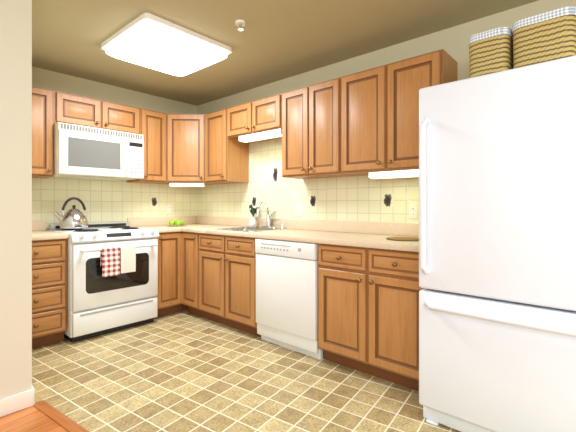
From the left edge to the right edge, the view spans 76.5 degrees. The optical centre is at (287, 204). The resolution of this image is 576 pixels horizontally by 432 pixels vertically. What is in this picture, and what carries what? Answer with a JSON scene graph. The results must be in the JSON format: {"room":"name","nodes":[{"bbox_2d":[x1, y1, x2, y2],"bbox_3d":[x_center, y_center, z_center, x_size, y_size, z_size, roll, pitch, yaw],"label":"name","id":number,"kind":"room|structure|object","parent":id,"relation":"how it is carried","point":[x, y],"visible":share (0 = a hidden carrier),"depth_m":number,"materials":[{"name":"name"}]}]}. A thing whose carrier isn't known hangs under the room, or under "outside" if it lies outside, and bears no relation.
{"room":"kitchen","nodes":[
{"label":"kitchen","id":0,"kind":"room"},
{"bbox_2d":[0,0,34,416],"bbox_3d":[-3.300,-0.065,1.157,1.524,2.430,3.859,0,0,41],"label":"wall","id":1,"kind":"structure","parent":0,"point":[15,196],"depth_m":2.04,"materials":[{"name":"beige paint"}]},
{"bbox_2d":[0,406,67,431],"bbox_3d":[-1.091,1.175,-0.404,7.100,0.050,4.649,0,0,41],"label":"floor","id":2,"kind":"structure","parent":0,"point":[31,419],"depth_m":1.93,"materials":[{"name":"orange wood"}]},
{"bbox_2d":[33,400,88,431],"bbox_3d":[0.823,1.144,0.555,5.511,0.011,0.055,0,0,35],"label":"threshold","id":3,"kind":"object","parent":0,"point":[68,424],"depth_m":1.96,"materials":[{"name":"brown wood"}]},
{"bbox_2d":[32,66,196,230],"bbox_3d":[-3.199,-0.065,2.496,0.100,2.430,6.200,0,0,41],"label":"wall","id":4,"kind":"structure","parent":0,"point":[54,81],"depth_m":3.86,"materials":[{"name":"beige paint"}]},
{"bbox_2d":[32,86,55,177],"bbox_3d":[-2.326,-0.632,3.158,0.319,0.766,0.448,0,0,41],"label":"upper cabinet","id":5,"kind":"object","parent":4,"relation":"attached to","point":[43,100],"depth_m":3.17,"materials":[{"name":"brown wood"}]},
{"bbox_2d":[56,91,103,128],"bbox_3d":[-2.047,-0.871,3.473,0.319,0.288,0.394,0,0,41],"label":"upper cabinet","id":6,"kind":"object","parent":4,"relation":"attached to","point":[70,108],"depth_m":3.37,"materials":[{"name":"brown wood"}]},
{"bbox_2d":[54,122,143,179],"bbox_3d":[-1.883,-0.496,3.591,0.408,0.456,0.780,0,0,41],"label":"microwave","id":7,"kind":"object","parent":6,"relation":"attached to","point":[80,151],"visible":0.96,"depth_m":3.41,"materials":[{"name":"white"}]},
{"bbox_2d":[32,177,195,229],"bbox_3d":[-1.889,-0.020,3.895,0.005,0.519,2.130,0,0,41],"label":"backsplash","id":8,"kind":"structure","parent":4,"relation":"attached to","point":[104,200],"depth_m":3.87,"materials":[{"name":"tile"}]},
{"bbox_2d":[167,204,171,213],"bbox_3d":[-1.431,0.050,4.404,0.008,0.114,0.070,0,0,41],"label":"electrical outlet","id":9,"kind":"object","parent":8,"relation":"attached to","point":[169,208],"visible":1,"depth_m":4.40,"materials":[{"name":"beige plastic"}]},
{"bbox_2d":[104,101,143,136],"bbox_3d":[-1.786,-0.871,3.767,0.319,0.288,0.392,0,0,41],"label":"upper cabinet","id":10,"kind":"object","parent":4,"relation":"attached to","point":[117,117],"depth_m":3.68,"materials":[{"name":"brown wood"}]},
{"bbox_2d":[127,109,167,183],"bbox_3d":[-1.555,-0.632,4.029,0.319,0.766,0.304,0,0,41],"label":"upper cabinet","id":11,"kind":"object","parent":4,"relation":"attached to","point":[155,138],"depth_m":3.94,"materials":[{"name":"brown wood"}]},
{"bbox_2d":[32,310,460,431],"bbox_3d":[0.729,1.175,1.655,7.100,0.050,2.255,0,0,41],"label":"floor","id":12,"kind":"structure","parent":0,"point":[185,371],"depth_m":2.31,"materials":[{"name":"tile"}]},
{"bbox_2d":[32,239,66,348],"bbox_3d":[-2.213,0.715,3.066,0.617,0.870,0.461,0,0,41],"label":"base cabinet","id":13,"kind":"object","parent":12,"relation":"on","point":[49,257],"depth_m":2.94,"materials":[{"name":"brown wood"}]},
{"bbox_2d":[32,220,68,240],"bbox_3d":[-2.207,0.209,3.062,0.634,0.138,0.462,0,0,41],"label":"countertop","id":14,"kind":"structure","parent":13,"relation":"on","point":[38,226],"depth_m":3.07,"materials":[{"name":"laminate"}]},
{"bbox_2d":[47,222,158,342],"bbox_3d":[-1.739,0.667,3.475,0.731,0.964,0.770,0,0,41],"label":"range","id":15,"kind":"object","parent":12,"relation":"on","point":[98,304],"visible":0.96,"depth_m":3.22,"materials":[{"name":"white metal"}]},
{"bbox_2d":[53,197,87,228],"bbox_3d":[-2.009,0.072,3.377,0.236,0.293,0.290,0,0,41],"label":"kettle","id":16,"kind":"object","parent":15,"relation":"on","point":[73,218],"visible":1,"depth_m":3.33,"materials":[{"name":"silver metal"}]},
{"bbox_2d":[100,246,119,276],"bbox_3d":[-1.540,0.485,3.165,0.045,0.256,0.150,0,0,41],"label":"hanging towel","id":17,"kind":"object","parent":15,"relation":"hanging from","point":[110,260],"visible":1,"depth_m":3.15,"materials":[{"name":"fabric"}]},
{"bbox_2d":[120,244,135,272],"bbox_3d":[-1.442,0.480,3.276,0.045,0.246,0.133,0,0,41],"label":"hanging towel","id":18,"kind":"object","parent":15,"relation":"hanging from","point":[127,258],"visible":0.94,"depth_m":3.26,"materials":[{"name":"beige fabric"}]},
{"bbox_2d":[155,232,179,317],"bbox_3d":[-1.447,0.715,3.931,0.617,0.870,0.301,0,0,41],"label":"base cabinet","id":19,"kind":"object","parent":12,"relation":"on","point":[168,296],"depth_m":3.74,"materials":[{"name":"brown wood"}]},
{"bbox_2d":[127,216,179,232],"bbox_3d":[-1.452,0.209,3.914,0.634,0.138,0.262,0,0,41],"label":"countertop","id":20,"kind":"structure","parent":19,"relation":"on","point":[159,223],"depth_m":4.12,"materials":[{"name":"laminate"}]},
{"bbox_2d":[180,232,247,314],"bbox_3d":[-0.812,0.715,3.975,0.313,0.870,0.617,0,0,41],"label":"base cabinet","id":21,"kind":"object","parent":12,"relation":"on","point":[188,240],"depth_m":3.74,"materials":[{"name":"brown wood"}]},
{"bbox_2d":[196,240,260,336],"bbox_3d":[-0.382,0.782,3.594,0.835,0.735,0.617,0,0,41],"label":"base cabinet","id":22,"kind":"object","parent":12,"relation":"on","point":[225,273],"depth_m":3.33,"materials":[{"name":"brown wood"}]},
{"bbox_2d":[255,238,322,359],"bbox_3d":[0.157,0.716,3.089,0.631,0.868,0.606,0,0,41],"label":"dishwasher","id":23,"kind":"object","parent":12,"relation":"on","point":[286,294],"visible":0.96,"depth_m":2.84,"materials":[{"name":"white metal"}]},
{"bbox_2d":[318,243,363,371],"bbox_3d":[0.566,0.715,2.756,0.412,0.870,0.617,0,0,41],"label":"base cabinet","id":24,"kind":"object","parent":12,"relation":"on","point":[340,268],"depth_m":2.53,"materials":[{"name":"brown wood"}]},
{"bbox_2d":[364,247,423,390],"bbox_3d":[0.874,0.715,2.483,0.411,0.870,0.617,0,0,41],"label":"base cabinet","id":25,"kind":"object","parent":12,"relation":"on","point":[368,310],"depth_m":2.28,"materials":[{"name":"brown wood"}]},
{"bbox_2d":[180,216,418,251],"bbox_3d":[-0.185,0.209,3.400,3.214,0.138,0.648,0,0,41],"label":"countertop","id":26,"kind":"structure","parent":25,"relation":"on","point":[360,234],"depth_m":3.07,"materials":[{"name":"laminate"}]},
{"bbox_2d":[166,220,185,225],"bbox_3d":[-1.267,0.200,4.152,0.224,0.078,0.224,0,0,41],"label":"apples","id":27,"kind":"object","parent":26,"relation":"on","point":[176,223],"visible":1,"depth_m":4.10,"materials":[{"name":"food"}]},
{"bbox_2d":[215,227,281,231],"bbox_3d":[-0.393,0.320,3.585,0.574,0.171,0.434,0,0,41],"label":"sink","id":28,"kind":"object","parent":26,"relation":"in","point":[250,229],"visible":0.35,"depth_m":3.76,"materials":[{"name":"silver metal"}]},
{"bbox_2d":[249,204,256,227],"bbox_3d":[-0.356,0.115,3.872,0.167,0.248,0.136,0,0,41],"label":"potted plant","id":29,"kind":"object","parent":26,"relation":"on","point":[253,222],"visible":0.94,"depth_m":3.84,"materials":[{"name":"white"}]},
{"bbox_2d":[256,201,283,228],"bbox_3d":[-0.211,0.101,3.674,0.315,0.276,0.198,0,0,41],"label":"faucet","id":30,"kind":"object","parent":26,"relation":"on","point":[268,221],"visible":0.94,"depth_m":3.73,"materials":[{"name":"silver metal"}]},
{"bbox_2d":[386,237,418,240],"bbox_3d":[0.812,0.234,2.533,0.260,0.010,0.260,0,0,41],"label":"trivet","id":31,"kind":"object","parent":26,"relation":"on","point":[404,238],"visible":0.88,"depth_m":2.50,"materials":[{"name":"beige wood"}]},
{"bbox_2d":[419,55,575,431],"bbox_3d":[1.277,0.266,1.911,0.910,1.768,0.885,0,0,41],"label":"refrigerator","id":32,"kind":"object","parent":12,"relation":"on","point":[497,250],"visible":0.98,"depth_m":1.68,"materials":[{"name":"white metal"}]},
{"bbox_2d":[468,27,513,77],"bbox_3d":[1.159,-0.765,2.046,0.203,0.293,0.357,0,0,41],"label":"basket","id":33,"kind":"object","parent":32,"relation":"on","point":[490,51],"visible":0.56,"depth_m":1.91,"materials":[{"name":"wicker"}]},
{"bbox_2d":[512,6,575,67],"bbox_3d":[1.338,-0.768,1.887,0.264,0.298,0.378,0,0,41],"label":"basket","id":34,"kind":"object","parent":32,"relation":"on","point":[545,37],"visible":0.56,"depth_m":1.74,"materials":[{"name":"wicker"}]},
{"bbox_2d":[32,0,538,105],"bbox_3d":[-0.540,-1.330,0.144,7.200,0.100,6.200,0,0,41],"label":"ceiling","id":35,"kind":"structure","parent":0,"point":[274,41],"depth_m":2.69,"materials":[{"name":"beige paint"}]},
{"bbox_2d":[101,13,231,75],"bbox_3d":[-0.974,-1.230,2.944,0.750,0.098,0.750,0,0,41],"label":"ceiling light","id":36,"kind":"object","parent":35,"relation":"attached to","point":[151,41],"visible":1,"depth_m":2.79,"materials":[{"name":"white plastic"}]},
{"bbox_2d":[235,19,244,30],"bbox_3d":[-0.333,-1.253,2.551,0.070,0.054,0.070,0,0,41],"label":"smoke detector","id":37,"kind":"object","parent":35,"relation":"attached to","point":[240,23],"visible":0.98,"depth_m":2.54,"materials":[{"name":"white plastic"}]},
{"bbox_2d":[197,0,575,113],"bbox_3d":[1.481,-0.065,2.428,7.000,2.430,0.100,0,0,41],"label":"wall","id":38,"kind":"structure","parent":0,"point":[452,42],"depth_m":2.84,"materials":[{"name":"beige paint"}]},
{"bbox_2d":[168,114,203,180],"bbox_3d":[-1.133,-0.632,4.056,0.293,0.737,0.293,0,0,41],"label":"upper cabinet","id":39,"kind":"object","parent":38,"relation":"attached to","point":[185,131],"depth_m":4.05,"materials":[{"name":"brown wood"}]},
{"bbox_2d":[168,181,203,183],"bbox_3d":[-1.147,-0.632,4.275,0.604,0.766,0.604,0,0,41],"label":"upper cabinet","id":40,"kind":"object","parent":38,"relation":"attached to","point":[168,181],"depth_m":4.06,"materials":[{"name":"brown wood"}]},
{"bbox_2d":[169,183,204,186],"bbox_3d":[-1.139,-0.229,4.133,0.390,0.040,0.082,0,0,-4],"label":"light","id":41,"kind":"object","parent":40,"relation":"attached to","point":[187,184],"visible":1,"depth_m":4.10,"materials":[{"name":"white plastic"}]},
{"bbox_2d":[204,109,248,184],"bbox_3d":[-0.683,-0.632,4.055,0.382,0.766,0.319,0,0,41],"label":"upper cabinet","id":42,"kind":"object","parent":38,"relation":"attached to","point":[225,161],"depth_m":3.94,"materials":[{"name":"brown wood"}]},
{"bbox_2d":[224,103,251,140],"bbox_3d":[-0.397,-0.859,3.802,0.387,0.313,0.319,0,0,41],"label":"upper cabinet","id":43,"kind":"object","parent":38,"relation":"attached to","point":[236,117],"depth_m":3.71,"materials":[{"name":"brown wood"}]},
{"bbox_2d":[248,94,279,133],"bbox_3d":[-0.106,-0.859,3.545,0.388,0.313,0.319,0,0,41],"label":"upper cabinet","id":44,"kind":"object","parent":38,"relation":"attached to","point":[263,114],"depth_m":3.44,"materials":[{"name":"brown wood"}]},
{"bbox_2d":[239,128,281,141],"bbox_3d":[-0.252,-0.673,3.560,0.585,0.054,0.102,0,0,41],"label":"under-cabinet light","id":45,"kind":"object","parent":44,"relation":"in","point":[275,133],"visible":0.81,"depth_m":3.51,"materials":[{"name":"white plastic"}]},
{"bbox_2d":[280,87,323,178],"bbox_3d":[0.157,-0.632,3.312,0.316,0.766,0.319,0,0,41],"label":"upper cabinet","id":46,"kind":"object","parent":38,"relation":"attached to","point":[291,102],"depth_m":3.20,"materials":[{"name":"brown wood"}]},
{"bbox_2d":[196,137,418,222],"bbox_3d":[0.028,-0.235,3.641,3.214,0.949,0.006,0,0,41],"label":"backsplash","id":47,"kind":"structure","parent":38,"relation":"attached to","point":[364,198],"depth_m":3.53,"materials":[{"name":"tile"}]},
{"bbox_2d":[296,204,301,215],"bbox_3d":[0.108,0.050,3.563,0.070,0.114,0.008,0,0,41],"label":"outlet","id":48,"kind":"object","parent":47,"relation":"attached to","point":[298,209],"visible":1,"depth_m":3.56,"materials":[{"name":"beige plastic"}]},
{"bbox_2d":[409,204,417,218],"bbox_3d":[0.962,0.050,2.807,0.070,0.114,0.008,0,0,41],"label":"outlet","id":49,"kind":"object","parent":47,"relation":"attached to","point":[413,213],"visible":1,"depth_m":2.80,"materials":[{"name":"beige plastic"}]},
{"bbox_2d":[304,78,335,177],"bbox_3d":[0.394,-0.632,3.102,0.317,0.766,0.319,0,0,41],"label":"upper cabinet","id":50,"kind":"object","parent":38,"relation":"attached to","point":[319,98],"depth_m":3.01,"materials":[{"name":"brown wood"}]},
{"bbox_2d":[336,65,383,176],"bbox_3d":[0.660,-0.632,2.867,0.392,0.766,0.319,0,0,41],"label":"upper cabinet","id":51,"kind":"object","parent":38,"relation":"attached to","point":[363,123],"depth_m":2.76,"materials":[{"name":"brown wood"}]},
{"bbox_2d":[384,49,457,170],"bbox_3d":[0.953,-0.632,2.607,0.392,0.766,0.319,0,0,41],"label":"upper cabinet","id":52,"kind":"object","parent":38,"relation":"attached to","point":[403,79],"depth_m":2.52,"materials":[{"name":"brown wood"}]},
{"bbox_2d":[368,169,418,178],"bbox_3d":[0.831,-0.225,2.615,0.520,0.048,0.102,0,0,41],"label":"under-cabinet light","id":53,"kind":"object","parent":52,"relation":"attached to","point":[395,174],"visible":0.52,"depth_m":2.62,"materials":[{"name":"white plastic"}]}
]}

